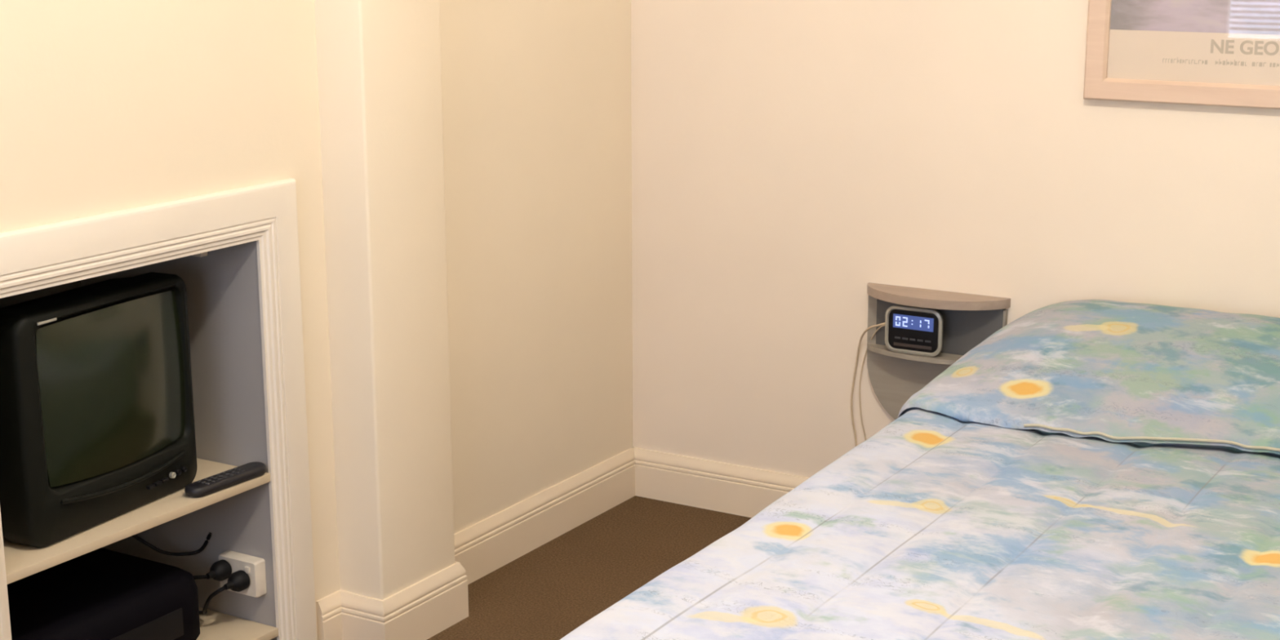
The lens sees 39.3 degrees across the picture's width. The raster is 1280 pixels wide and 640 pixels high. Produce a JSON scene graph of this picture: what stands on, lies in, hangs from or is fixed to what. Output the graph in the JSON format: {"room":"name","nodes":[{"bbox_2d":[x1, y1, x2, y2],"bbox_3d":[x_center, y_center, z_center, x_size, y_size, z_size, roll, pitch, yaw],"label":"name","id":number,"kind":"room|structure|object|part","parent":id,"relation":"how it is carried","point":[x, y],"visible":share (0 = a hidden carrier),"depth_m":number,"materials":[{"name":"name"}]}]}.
{"room":"hotel room","nodes":[
{"label":"hotel room","id":0,"kind":"room"},
{"bbox_2d":[0,0,632,639],"bbox_3d":[-1.685,-0.614,2.685,0.750,3.200,5.200,8,15,30],"label":"wall","id":1,"kind":"structure","parent":0,"point":[106,106],"depth_m":4.17,"materials":[{"name":"beige paint"}]},
{"bbox_2d":[2,457,270,584],"bbox_3d":[-1.162,0.362,3.557,0.522,0.019,0.678,8,15,30],"label":"niche shelf","id":2,"kind":"object","parent":1,"relation":"attached to","point":[21,561],"visible":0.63,"depth_m":3.39,"materials":[{"name":"beige paint"}]},
{"bbox_2d":[0,271,197,547],"bbox_3d":[-1.170,0.146,3.482,0.452,0.436,0.462,6,14,25],"label":"television","id":3,"kind":"object","parent":2,"relation":"on","point":[97,426],"visible":1,"depth_m":3.33,"materials":[{"name":"grey plastic"}]},
{"bbox_2d":[168,471,176,478],"bbox_3d":[-0.924,0.307,3.544,0.008,0.012,0.012,6,14,25],"label":"socket","id":4,"kind":"object","parent":3,"relation":"attached to","point":[171,474],"depth_m":3.54,"materials":[{"name":"silver metal"}]},
{"bbox_2d":[174,468,181,475],"bbox_3d":[-0.918,0.303,3.563,0.008,0.012,0.012,6,14,25],"label":"socket","id":5,"kind":"object","parent":3,"relation":"attached to","point":[177,471],"depth_m":3.56,"materials":[{"name":"black plastic"}]},
{"bbox_2d":[180,466,186,472],"bbox_3d":[-0.912,0.298,3.582,0.008,0.012,0.012,6,14,25],"label":"socket","id":6,"kind":"object","parent":3,"relation":"attached to","point":[183,468],"depth_m":3.58,"materials":[{"name":"black plastic"}]},
{"bbox_2d":[184,462,266,497],"bbox_3d":[-0.838,0.322,3.630,0.048,0.023,0.206,8,15,32],"label":"remote control","id":7,"kind":"object","parent":2,"relation":"on","point":[230,477],"visible":1,"depth_m":3.61,"materials":[{"name":"plastic"}]},
{"bbox_2d":[0,177,316,639],"bbox_3d":[-0.936,0.315,3.407,0.019,1.062,0.896,8,15,30],"label":"trim","id":8,"kind":"structure","parent":1,"relation":"attached to","point":[35,258],"depth_m":3.61,"materials":[{"name":"beige paint"}]},
{"bbox_2d":[131,532,212,555],"bbox_3d":[-1.052,0.470,3.800,0.281,0.082,0.023,-4,13,-15],"label":"cable","id":9,"kind":"object","parent":1,"relation":"attached to","point":[209,535],"visible":0.66,"depth_m":3.83,"materials":[{"name":"black plastic"}]},
{"bbox_2d":[80,240,276,639],"bbox_3d":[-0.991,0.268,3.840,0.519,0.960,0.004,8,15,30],"label":"niche","id":10,"kind":"object","parent":1,"relation":"attached to","point":[222,285],"depth_m":3.75,"materials":[{"name":"grey paint"}]},
{"bbox_2d":[191,251,207,257],"bbox_3d":[-0.904,-0.146,3.674,0.030,0.030,0.022,8,15,30],"label":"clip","id":11,"kind":"object","parent":1,"relation":"attached to","point":[203,254],"visible":0.34,"depth_m":3.67,"materials":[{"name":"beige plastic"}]},
{"bbox_2d":[196,607,278,639],"bbox_3d":[-1.161,0.695,3.634,0.522,0.019,0.678,8,15,30],"label":"niche shelf","id":12,"kind":"object","parent":1,"relation":"attached to","point":[214,625],"visible":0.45,"depth_m":3.78,"materials":[{"name":"beige paint"}]},
{"bbox_2d":[7,547,199,639],"bbox_3d":[-1.159,0.618,3.559,0.354,0.164,0.498,8,15,30],"label":"case","id":13,"kind":"object","parent":12,"relation":"on","point":[100,593],"visible":0.92,"depth_m":3.55,"materials":[{"name":"plastic"}]},
{"bbox_3d":[-1.012,0.640,3.473,0.010,0.060,0.340,8,15,30],"label":"panel","id":14,"kind":"part","parent":13,"relation":"part of","materials":[{"name":"black plastic"}]},
{"bbox_2d":[218,550,266,597],"bbox_3d":[-0.843,0.538,3.788,0.108,0.080,0.033,8,15,30],"label":"power outlet","id":15,"kind":"object","parent":1,"relation":"attached to","point":[255,566],"visible":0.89,"depth_m":3.77,"materials":[{"name":"beige plastic"}]},
{"bbox_2d":[192,559,231,581],"bbox_3d":[-1.047,0.562,3.820,0.380,0.125,0.093,3,13,12],"label":"plug","id":16,"kind":"object","parent":15,"relation":"attached to","point":[221,570],"visible":0.34,"depth_m":3.76,"materials":[{"name":"black plastic"}]},
{"bbox_2d":[199,569,249,614],"bbox_3d":[-1.012,0.578,3.815,0.401,0.126,0.082,5,14,20],"label":"plug","id":17,"kind":"object","parent":15,"relation":"attached to","point":[239,580],"visible":0.69,"depth_m":3.74,"materials":[{"name":"black plastic"}]},
{"bbox_2d":[244,566,250,573],"bbox_3d":[-0.823,0.524,3.755,0.012,0.014,0.005,8,15,30],"label":"switch","id":18,"kind":"object","parent":15,"relation":"attached to","point":[247,569],"depth_m":3.75,"materials":[{"name":"beige plastic"}]},
{"bbox_2d":[315,446,635,639],"bbox_3d":[-0.302,0.555,4.423,0.139,0.134,1.326,8,15,30],"label":"baseboard","id":19,"kind":"structure","parent":1,"relation":"attached to","point":[500,539],"depth_m":4.36,"materials":[{"name":"beige paint"}]},
{"bbox_2d":[314,0,454,599],"bbox_3d":[-0.547,-0.852,3.707,0.120,3.200,0.266,8,15,30],"label":"pillar","id":20,"kind":"structure","parent":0,"point":[380,71],"depth_m":3.82,"materials":[{"name":"beige paint"}]},
{"bbox_2d":[426,495,751,639],"bbox_3d":[0.021,1.230,2.011,4.770,0.100,5.520,8,15,30],"label":"floor","id":21,"kind":"structure","parent":0,"point":[553,588],"depth_m":4.44,"materials":[{"name":"brown carpet"}]},
{"bbox_3d":[0.951,0.644,3.176,1.290,0.515,2.030,8,15,30],"label":"bed","id":22,"kind":"object","parent":21,"relation":"on","visible":0},
{"bbox_2d":[560,299,1279,639],"bbox_3d":[0.931,0.506,3.141,1.450,0.661,2.132,8,15,30],"label":"bedspread","id":23,"kind":"object","parent":22,"relation":"on","point":[1088,469],"visible":1,"depth_m":3.09,"materials":[{"name":"multicoloured fabric"}]},
{"bbox_2d":[631,0,1279,477],"bbox_3d":[1.408,-0.901,3.895,4.770,3.200,0.120,8,15,30],"label":"wall","id":24,"kind":"structure","parent":0,"point":[790,157],"depth_m":4.46,"materials":[{"name":"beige paint"}]},
{"bbox_2d":[633,447,808,517],"bbox_3d":[1.647,0.642,4.023,3.900,0.134,0.018,8,15,30],"label":"baseboard","id":25,"kind":"structure","parent":24,"relation":"attached to","point":[711,485],"depth_m":4.87,"materials":[{"name":"beige paint"}]},
{"bbox_2d":[866,282,1010,419],"bbox_3d":[0.709,0.120,4.424,0.372,0.374,0.112,8,15,30],"label":"wall shelf","id":26,"kind":"object","parent":24,"relation":"attached to","point":[968,319],"visible":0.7,"depth_m":4.42,"materials":[{"name":"grey laminate"}]},
{"bbox_2d":[850,305,942,446],"bbox_3d":[0.636,0.220,4.508,0.272,0.539,0.067,9,16,34],"label":"clock radio","id":27,"kind":"object","parent":26,"relation":"on","point":[908,330],"visible":0.84,"depth_m":4.41,"materials":[{"name":"grey plastic"}]},
{"bbox_3d":[0.576,0.233,4.558,0.028,0.493,0.131,-9,16,-35],"label":"cord","id":28,"kind":"part","parent":27,"relation":"part of","materials":[{"name":"white plastic"}]},
{"bbox_3d":[0.713,0.091,4.423,0.352,0.012,0.066,8,15,30],"label":"shelf","id":29,"kind":"part","parent":26,"relation":"part of","materials":[{"name":"grey laminate"}]},
{"bbox_3d":[0.709,-0.052,4.384,0.372,0.022,0.112,8,15,30],"label":"shelf","id":30,"kind":"part","parent":26,"relation":"part of","materials":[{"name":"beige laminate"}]},
{"bbox_2d":[1083,0,1279,109],"bbox_3d":[1.376,-0.756,3.861,0.820,0.600,0.025,8,15,30],"label":"framed print","id":31,"kind":"object","parent":24,"relation":"attached to","point":[1226,53],"visible":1,"depth_m":3.99,"materials":[{"name":"beige wood"}]},
{"bbox_2d":[1106,0,1279,85],"bbox_3d":[1.378,-0.757,3.865,0.728,0.508,0.009,8,15,30],"label":"poster","id":32,"kind":"object","parent":31,"relation":"attached to","point":[1150,42],"depth_m":3.98,"materials":[{"name":"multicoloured paper"}]}
]}

